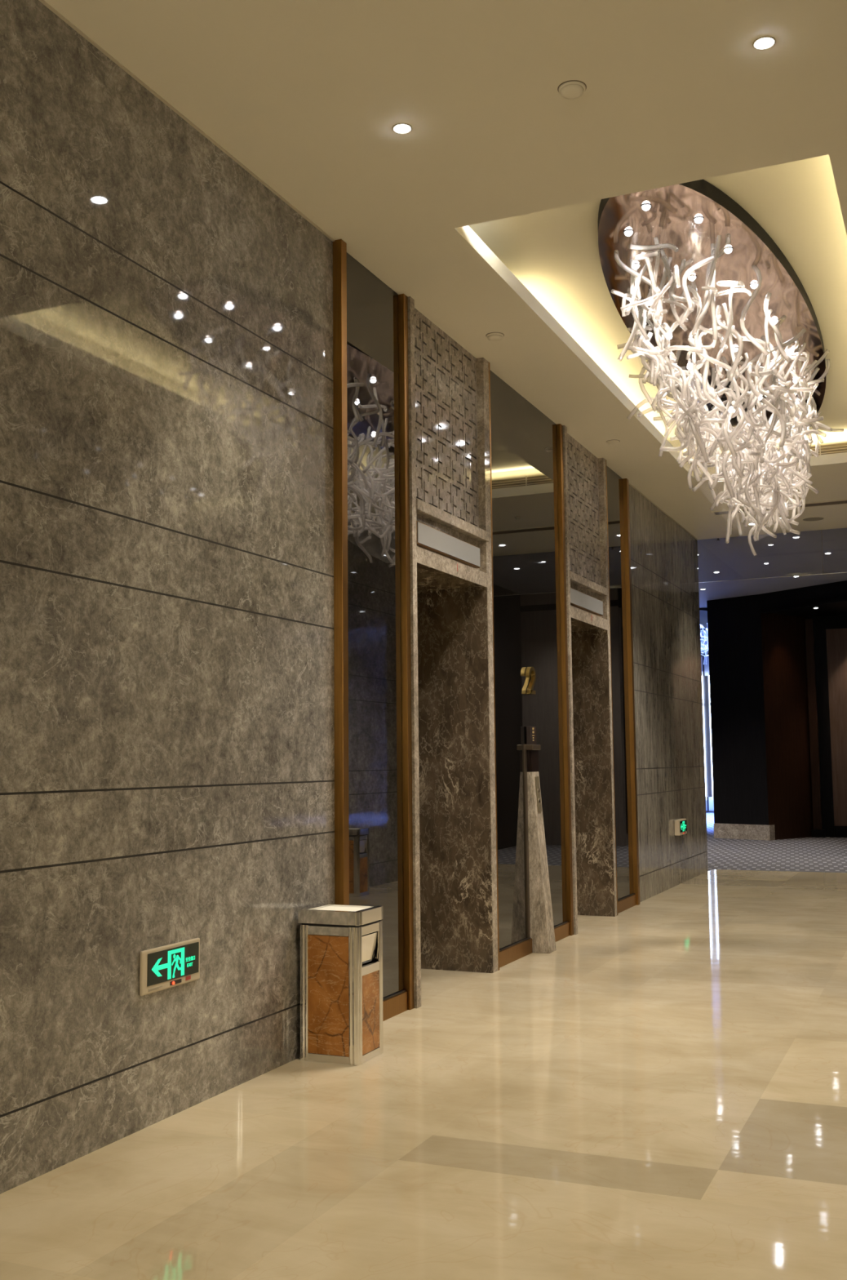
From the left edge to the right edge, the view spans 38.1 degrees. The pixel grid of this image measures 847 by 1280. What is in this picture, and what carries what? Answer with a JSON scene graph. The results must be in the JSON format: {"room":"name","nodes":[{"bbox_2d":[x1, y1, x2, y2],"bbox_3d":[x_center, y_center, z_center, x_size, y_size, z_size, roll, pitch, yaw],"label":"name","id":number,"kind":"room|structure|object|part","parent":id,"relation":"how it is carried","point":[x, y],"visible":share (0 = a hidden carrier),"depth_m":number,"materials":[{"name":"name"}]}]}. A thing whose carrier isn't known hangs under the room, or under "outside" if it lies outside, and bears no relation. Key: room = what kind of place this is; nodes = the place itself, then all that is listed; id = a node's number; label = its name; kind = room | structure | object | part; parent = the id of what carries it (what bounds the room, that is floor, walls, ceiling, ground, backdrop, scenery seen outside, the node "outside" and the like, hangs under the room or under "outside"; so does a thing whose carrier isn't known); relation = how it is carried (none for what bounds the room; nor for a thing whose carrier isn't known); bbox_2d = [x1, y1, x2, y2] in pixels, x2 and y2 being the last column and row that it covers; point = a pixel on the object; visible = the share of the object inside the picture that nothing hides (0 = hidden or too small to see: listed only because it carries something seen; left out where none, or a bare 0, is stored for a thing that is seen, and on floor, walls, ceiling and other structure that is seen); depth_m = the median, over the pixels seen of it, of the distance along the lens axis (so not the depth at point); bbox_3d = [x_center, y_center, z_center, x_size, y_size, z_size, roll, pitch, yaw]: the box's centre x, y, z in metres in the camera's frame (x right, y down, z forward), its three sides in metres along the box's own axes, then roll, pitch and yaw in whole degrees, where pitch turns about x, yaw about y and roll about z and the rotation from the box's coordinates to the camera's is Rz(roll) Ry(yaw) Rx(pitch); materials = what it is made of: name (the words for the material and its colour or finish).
{"room":"hotel lobby","nodes":[
{"label":"hotel lobby","id":0,"kind":"room"},
{"bbox_2d":[0,0,334,1194],"bbox_3d":[-2.455,-0.513,1.915,0.250,4.150,9.440,-3,-6,23],"label":"wall","id":1,"kind":"structure","parent":0,"point":[167,704],"depth_m":4.73,"materials":[{"name":"grey stone"}]},
{"bbox_2d":[139,937,199,995],"bbox_3d":[-0.979,1.265,4.757,0.020,0.165,0.385,-3,-6,23],"label":"exit sign","id":2,"kind":"object","parent":1,"relation":"attached to","point":[169,966],"visible":1,"depth_m":4.73,"materials":[{"name":"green plastic"}]},
{"bbox_2d":[147,985,162,991],"bbox_3d":[-1.019,1.323,4.648,0.002,0.009,0.088,-3,-6,23],"label":"print","id":3,"kind":"object","parent":2,"relation":"attached to","point":[150,988],"depth_m":4.65},
{"bbox_3d":[-0.972,1.258,4.764,0.004,0.119,0.338,-3,-6,23],"label":"panel","id":4,"kind":"part","parent":2,"relation":"part of","materials":[{"name":"black plastic"}]},
{"bbox_2d":[38,0,698,540],"bbox_3d":[-0.422,-2.064,6.464,0.012,0.006,19.100,-3,-6,23],"label":"trim","id":5,"kind":"structure","parent":1,"relation":"attached to","point":[45,3],"depth_m":5.15,"materials":[{"name":"beige"}]},
{"bbox_2d":[0,869,846,1279],"bbox_3d":[0.674,1.921,5.748,4.000,0.001,19.360,-3,-6,23],"label":"floor","id":6,"kind":"structure","parent":0,"point":[660,1092],"depth_m":4.37,"materials":[{"name":"beige stone"}]},
{"bbox_2d":[297,903,383,1065],"bbox_3d":[-0.378,1.587,5.693,0.314,0.675,0.276,-3,-6,23],"label":"bin","id":7,"kind":"object","parent":6,"relation":"on","point":[341,944],"visible":1,"depth_m":5.58,"materials":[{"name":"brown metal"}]},
{"bbox_3d":[-0.432,1.614,5.575,0.217,0.527,0.017,-3,-6,23],"label":"marble panel","id":8,"kind":"part","parent":7,"relation":"part of","materials":[{"name":"orange stone"}]},
{"bbox_3d":[-0.381,1.281,5.723,0.314,0.060,0.276,-3,-6,23],"label":"lid","id":9,"kind":"part","parent":7,"relation":"part of","materials":[{"name":"silver metal"}]},
{"bbox_3d":[-0.249,1.707,5.625,0.014,0.349,0.192,-3,-6,23],"label":"marble panel","id":10,"kind":"part","parent":7,"relation":"part of","materials":[{"name":"orange stone"}]},
{"bbox_2d":[407,296,498,1008],"bbox_3d":[-0.229,0.091,7.720,0.958,4.050,1.300,-3,-6,23],"label":"doorway","id":11,"kind":"structure","parent":6,"relation":"on","point":[455,914],"depth_m":7.99,"materials":[{"name":"stone"}]},
{"bbox_3d":[0.129,-0.595,7.607,0.030,0.215,1.140,-3,-6,23],"label":"transom panel","id":12,"kind":"part","parent":11,"relation":"part of","materials":[{"name":"stone"}]},
{"bbox_2d":[524,744,556,953],"bbox_3d":[0.832,1.480,8.754,0.145,1.468,0.215,-3,-6,23],"label":"pedestal","id":13,"kind":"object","parent":6,"relation":"on","point":[540,926],"depth_m":8.71,"materials":[{"name":"stone"}]},
{"bbox_3d":[0.827,1.109,8.816,0.026,0.250,0.080,-3,-6,23],"label":"button plate","id":14,"kind":"part","parent":13,"relation":"part of","materials":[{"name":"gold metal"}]},
{"bbox_2d":[562,425,617,934],"bbox_3d":[0.984,0.353,10.485,0.958,4.050,1.260,-3,-6,23],"label":"doorway","id":15,"kind":"structure","parent":6,"relation":"on","point":[586,535],"depth_m":10.74,"materials":[{"name":"stone"}]},
{"bbox_3d":[1.345,-0.332,10.380,0.030,0.215,1.120,-3,-6,23],"label":"transom panel","id":16,"kind":"part","parent":15,"relation":"part of","materials":[{"name":"stone"}]},
{"bbox_2d":[44,0,846,539],"bbox_3d":[0.950,-2.360,5.780,3.600,0.420,19.300,-3,-6,23],"label":"ceiling","id":17,"kind":"structure","parent":0,"point":[484,214],"depth_m":5.37,"materials":[{"name":"beige paint"}]},
{"bbox_2d":[392,123,412,133],"bbox_3d":[-0.091,-2.186,5.245,0.086,0.010,0.086,-3,-6,23],"label":"recessed light","id":18,"kind":"object","parent":17,"relation":"in","point":[400,128],"visible":1,"depth_m":5.24,"materials":[{"name":"beige"}]},
{"bbox_2d":[485,332,504,341],"bbox_3d":[0.456,-1.928,7.809,0.117,0.029,0.117,-3,-6,23],"label":"smoke detector","id":19,"kind":"object","parent":17,"relation":"attached to","point":[493,336],"visible":1,"depth_m":7.78,"materials":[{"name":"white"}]},
{"bbox_2d":[557,80,586,98],"bbox_3d":[0.600,-2.214,4.945,0.117,0.029,0.117,-3,-6,23],"label":"smoke detector","id":20,"kind":"object","parent":17,"relation":"attached to","point":[572,89],"visible":1,"depth_m":4.92,"materials":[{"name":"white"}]},
{"bbox_2d":[606,440,620,445],"bbox_3d":[1.617,-1.678,10.443,0.117,0.029,0.117,-3,-6,23],"label":"smoke detector","id":21,"kind":"object","parent":17,"relation":"attached to","point":[612,442],"visible":1,"depth_m":10.41,"materials":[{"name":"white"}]},
{"bbox_2d":[686,457,715,467],"bbox_3d":[2.711,-1.719,11.950,0.268,0.091,0.083,-3,-6,23],"label":"ceiling vent","id":22,"kind":"object","parent":17,"relation":"in","point":[700,464],"depth_m":11.99,"materials":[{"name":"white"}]},
{"bbox_2d":[598,179,844,555],"bbox_3d":[2.208,-1.492,8.642,1.291,1.398,5.429,-3,-6,27],"label":"chandelier","id":23,"kind":"object","parent":17,"relation":"hanging from","point":[706,295],"visible":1,"depth_m":7.81,"materials":[{"name":"white glass"}]},
{"bbox_3d":[2.180,-2.144,8.717,1.200,0.085,5.440,-3,-6,23],"label":"canopy plate","id":24,"kind":"part","parent":23,"relation":"part of","materials":[{"name":"orange metal"}]},
{"bbox_2d":[711,508,756,515],"bbox_3d":[3.411,-1.410,13.435,0.476,0.008,0.239,-3,-6,23],"label":"ceiling vent","id":25,"kind":"object","parent":17,"relation":"in","point":[726,512],"depth_m":13.45,"materials":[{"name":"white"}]},
{"bbox_2d":[752,35,776,49],"bbox_3d":[1.293,-2.260,4.645,0.086,0.010,0.086,-3,-6,23],"label":"recessed light","id":26,"kind":"object","parent":17,"relation":"in","point":[765,42],"visible":1,"depth_m":4.64,"materials":[{"name":"beige"}]},
{"bbox_2d":[761,499,846,511],"bbox_3d":[4.084,-1.446,13.143,0.881,0.008,0.238,-3,-6,23],"label":"ceiling vent","id":27,"kind":"object","parent":17,"relation":"in","point":[807,505],"depth_m":13.10,"materials":[{"name":"brown metal"}]},
{"bbox_2d":[801,516,826,521],"bbox_3d":[4.427,-1.373,13.906,0.260,0.008,0.260,-3,-6,23],"label":"ceiling speaker","id":28,"kind":"object","parent":17,"relation":"attached to","point":[809,518],"visible":1,"depth_m":13.88,"materials":[{"name":"beige paint"}]},
{"bbox_2d":[803,517,824,520],"bbox_3d":[4.427,-1.373,13.906,0.228,0.004,0.228,-3,-6,23],"label":"grille","id":29,"kind":"object","parent":28,"relation":"attached to","point":[805,518],"depth_m":13.89,"materials":[{"name":"black"}]},
{"bbox_2d":[802,442,846,456],"bbox_3d":[3.768,-1.780,11.492,0.395,0.100,0.083,-3,-6,23],"label":"ceiling vent","id":30,"kind":"object","parent":17,"relation":"in","point":[834,448],"depth_m":11.49,"materials":[{"name":"brown"}]},
{"bbox_2d":[628,484,708,902],"bbox_3d":[2.579,0.576,13.392,0.250,4.150,3.600,-3,-6,23],"label":"wall","id":31,"kind":"structure","parent":0,"point":[668,690],"depth_m":13.13,"materials":[{"name":"grey stone"}]},
{"bbox_2d":[674,818,687,835],"bbox_3d":[2.803,2.035,13.334,0.061,0.165,0.385,-3,-6,23],"label":"exit sign","id":32,"kind":"object","parent":31,"relation":"attached to","point":[681,827],"visible":1,"depth_m":13.20,"materials":[{"name":"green plastic"}]},
{"bbox_3d":[2.829,2.026,13.333,0.004,0.119,0.338,-3,-6,23],"label":"panel","id":33,"kind":"part","parent":32,"relation":"part of","materials":[{"name":"black"}]},
{"bbox_2d":[700,631,714,812],"bbox_3d":[6.165,2.124,31.730,6.600,4.620,0.200,-3,-6,23],"label":"wall","id":34,"kind":"structure","parent":0,"point":[704,632],"depth_m":31.36,"materials":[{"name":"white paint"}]},
{"bbox_2d":[701,653,714,810],"bbox_3d":[7.176,2.320,31.016,2.500,3.970,0.240,-3,-6,23],"label":"window","id":35,"kind":"structure","parent":34,"relation":"in","point":[705,668],"depth_m":31.02,"materials":[{"name":"glass"}]},
{"bbox_3d":[7.056,2.430,31.004,0.110,3.050,0.110,-3,-6,23],"label":"light tube handle","id":36,"kind":"part","parent":35,"relation":"part of","materials":[{"name":"white"}]},
{"bbox_3d":[6.633,2.393,31.341,1.140,3.900,0.050,-3,-6,23],"label":"door","id":37,"kind":"part","parent":35,"relation":"part of","materials":[{"name":"white paint"}]},
{"bbox_3d":[7.207,2.326,31.089,2.500,3.970,0.080,-3,-6,23],"label":"frame","id":38,"kind":"part","parent":35,"relation":"part of","materials":[{"name":"white plastic"}]},
{"bbox_3d":[7.303,2.417,30.896,0.110,3.050,0.110,-3,-6,23],"label":"light tube handle","id":39,"kind":"part","parent":35,"relation":"part of","materials":[{"name":"white metal"}]},
{"bbox_2d":[706,594,768,825],"bbox_3d":[7.668,1.683,26.082,1.027,3.850,11.980,-3,-6,23],"label":"wall","id":40,"kind":"structure","parent":0,"point":[738,723],"depth_m":20.81,"materials":[{"name":"black wood"}]},
{"bbox_2d":[714,822,775,840],"bbox_3d":[5.407,3.229,20.666,0.160,0.250,1.080,5,-8,-43],"label":"baseboard","id":41,"kind":"structure","parent":40,"relation":"attached to","point":[735,831],"depth_m":20.56,"materials":[{"name":"stone"}]},
{"bbox_2d":[697,528,846,608],"bbox_3d":[3.155,-0.928,19.310,11.250,0.100,7.400,-3,-6,23],"label":"ceiling","id":42,"kind":"structure","parent":0,"point":[786,555],"depth_m":17.35,"materials":[{"name":"grey paint"}]},
{"bbox_2d":[697,529,846,582],"bbox_3d":[4.818,-1.079,14.544,3.100,0.595,0.012,-3,-6,23],"label":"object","id":43,"kind":"structure","parent":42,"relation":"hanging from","point":[821,530],"depth_m":14.68,"materials":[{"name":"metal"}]},
{"bbox_3d":[4.821,-0.786,14.515,3.100,0.005,0.012,-3,-6,23],"label":"edge trim","id":44,"kind":"part","parent":43,"relation":"part of","materials":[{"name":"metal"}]},
{"bbox_2d":[706,812,846,872],"bbox_3d":[5.498,3.699,24.146,11.250,0.001,18.900,-3,-6,23],"label":"floor","id":45,"kind":"structure","parent":0,"point":[828,854],"depth_m":17.31,"materials":[{"name":"grey carpet"}]},
{"bbox_2d":[761,613,813,839],"bbox_3d":[6.165,1.433,20.876,1.324,3.850,0.120,4,-7,-39],"label":"wall","id":46,"kind":"structure","parent":0,"point":[790,805],"depth_m":20.80,"materials":[{"name":"brown wood"}]},
{"bbox_2d":[760,580,846,617],"bbox_3d":[7.305,-0.730,19.609,3.800,0.320,3.300,-3,-6,23],"label":"ceiling","id":47,"kind":"structure","parent":0,"point":[831,598],"depth_m":20.02,"materials":[{"name":"black wood"}]},
{"bbox_2d":[804,618,826,837],"bbox_3d":[6.745,1.503,21.138,0.220,3.750,0.170,-3,-6,23],"label":"pilaster","id":48,"kind":"object","parent":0,"point":[818,831],"visible":1,"depth_m":21.09,"materials":[{"name":"brown wood"}]},
{"bbox_2d":[806,614,846,836],"bbox_3d":[8.188,1.394,20.692,3.250,3.850,0.150,-3,-6,23],"label":"door frame","id":49,"kind":"structure","parent":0,"point":[828,620],"depth_m":21.19,"materials":[{"name":"black wood"}]},
{"bbox_2d":[821,623,846,837],"bbox_3d":[7.465,1.523,20.859,1.180,3.640,0.100,-3,-6,23],"label":"door","id":50,"kind":"structure","parent":49,"relation":"in","point":[834,637],"depth_m":21.01,"materials":[{"name":"brown wood"}]},
{"bbox_3d":[6.914,-0.373,27.912,11.250,0.620,11.600,-3,-6,23],"label":"ceiling","id":51,"kind":"structure","parent":0,"visible":0},
{"bbox_2d":[699,608,709,664],"bbox_3d":[6.112,-0.002,26.832,1.550,1.018,4.763,-3,-6,23],"label":"chandelier","id":52,"kind":"object","parent":51,"relation":"hanging from","point":[703,611],"visible":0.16,"depth_m":26.58,"materials":[{"name":"white glass"}]},
{"bbox_3d":[6.136,-0.459,26.946,1.500,0.085,4.600,-3,-6,23],"label":"canopy plate","id":53,"kind":"part","parent":52,"relation":"part of","materials":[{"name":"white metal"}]},
{"bbox_3d":[0.633,0.158,8.991,0.220,4.150,6.060,-3,-6,23],"label":"wall","id":54,"kind":"structure","parent":0,"visible":0},
{"bbox_2d":[333,239,349,904],"bbox_3d":[-0.430,-0.059,6.190,0.080,4.050,0.060,-3,-6,23],"label":"trim","id":55,"kind":"structure","parent":54,"relation":"attached to","point":[341,812],"depth_m":6.19,"materials":[{"name":"brown wood"}]},
{"bbox_2d":[346,252,407,1021],"bbox_3d":[-0.276,-0.023,6.563,0.042,4.049,0.746,-3,-6,23],"label":"glass panel","id":56,"kind":"object","parent":54,"relation":"attached to","point":[374,572],"visible":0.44,"depth_m":6.61,"materials":[{"name":"black"}]},
{"bbox_3d":[-0.261,1.888,6.375,0.032,0.008,0.746,-3,-6,23],"label":"sill","id":57,"kind":"part","parent":56,"relation":"part of","materials":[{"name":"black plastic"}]},
{"bbox_2d":[398,293,414,1009],"bbox_3d":[-0.112,0.012,6.933,0.065,4.050,0.053,-3,-6,23],"label":"trim","id":58,"kind":"structure","parent":54,"relation":"attached to","point":[406,657],"depth_m":6.90,"materials":[{"name":"brown wood"}]},
{"bbox_2d":[488,362,499,970],"bbox_3d":[0.432,0.127,8.153,0.082,4.050,0.020,-3,-6,23],"label":"trim","id":59,"kind":"structure","parent":54,"relation":"attached to","point":[489,362],"depth_m":8.13,"materials":[{"name":"brown wood"}]},
{"bbox_2d":[489,369,569,967],"bbox_3d":[0.760,0.201,8.924,0.042,4.049,1.659,-3,-6,23],"label":"glass panel","id":60,"kind":"object","parent":54,"relation":"attached to","point":[527,615],"visible":0.65,"depth_m":8.90,"materials":[{"name":"black"}]},
{"bbox_2d":[525,666,536,694],"bbox_3d":[0.780,0.294,8.919,0.034,0.200,0.152,-3,-6,23],"label":"number","id":61,"kind":"object","parent":60,"relation":"attached to","point":[530,671],"depth_m":8.91,"materials":[{"name":"gold metal"}]},
{"bbox_2d":[526,726,536,744],"bbox_3d":[0.782,0.691,8.861,0.028,0.130,0.145,-3,-6,23],"label":"notice","id":62,"kind":"object","parent":60,"relation":"attached to","point":[531,731],"visible":1,"depth_m":8.81,"materials":[{"name":"black"}]},
{"bbox_3d":[0.775,2.112,8.736,0.032,0.008,1.659,-3,-6,23],"label":"sill","id":63,"kind":"part","parent":60,"relation":"part of","materials":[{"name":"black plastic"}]},
{"bbox_2d":[556,423,573,935],"bbox_3d":[1.107,0.275,9.713,0.065,4.050,0.058,-3,-6,23],"label":"trim","id":64,"kind":"structure","parent":54,"relation":"attached to","point":[566,726],"depth_m":9.68,"materials":[{"name":"brown wood"}]},
{"bbox_2d":[605,459,617,915],"bbox_3d":[1.637,0.388,10.899,0.082,4.050,0.020,-3,-6,23],"label":"trim","id":65,"kind":"structure","parent":54,"relation":"attached to","point":[606,460],"depth_m":10.87,"materials":[{"name":"brown wood"}]},
{"bbox_2d":[606,465,636,913],"bbox_3d":[1.789,0.424,11.271,0.042,4.049,0.784,-3,-6,23],"label":"glass panel","id":66,"kind":"object","parent":54,"relation":"attached to","point":[627,898],"visible":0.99,"depth_m":11.35,"materials":[{"name":"black"}]},
{"bbox_3d":[1.804,2.335,11.083,0.032,0.008,0.784,-3,-6,23],"label":"sill","id":67,"kind":"part","parent":66,"relation":"part of","materials":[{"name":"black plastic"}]},
{"bbox_2d":[622,478,640,905],"bbox_3d":[1.964,0.460,11.661,0.070,4.050,0.070,-3,-6,23],"label":"trim","id":68,"kind":"structure","parent":54,"relation":"attached to","point":[625,481],"depth_m":11.63,"materials":[{"name":"brown wood"}]}
]}

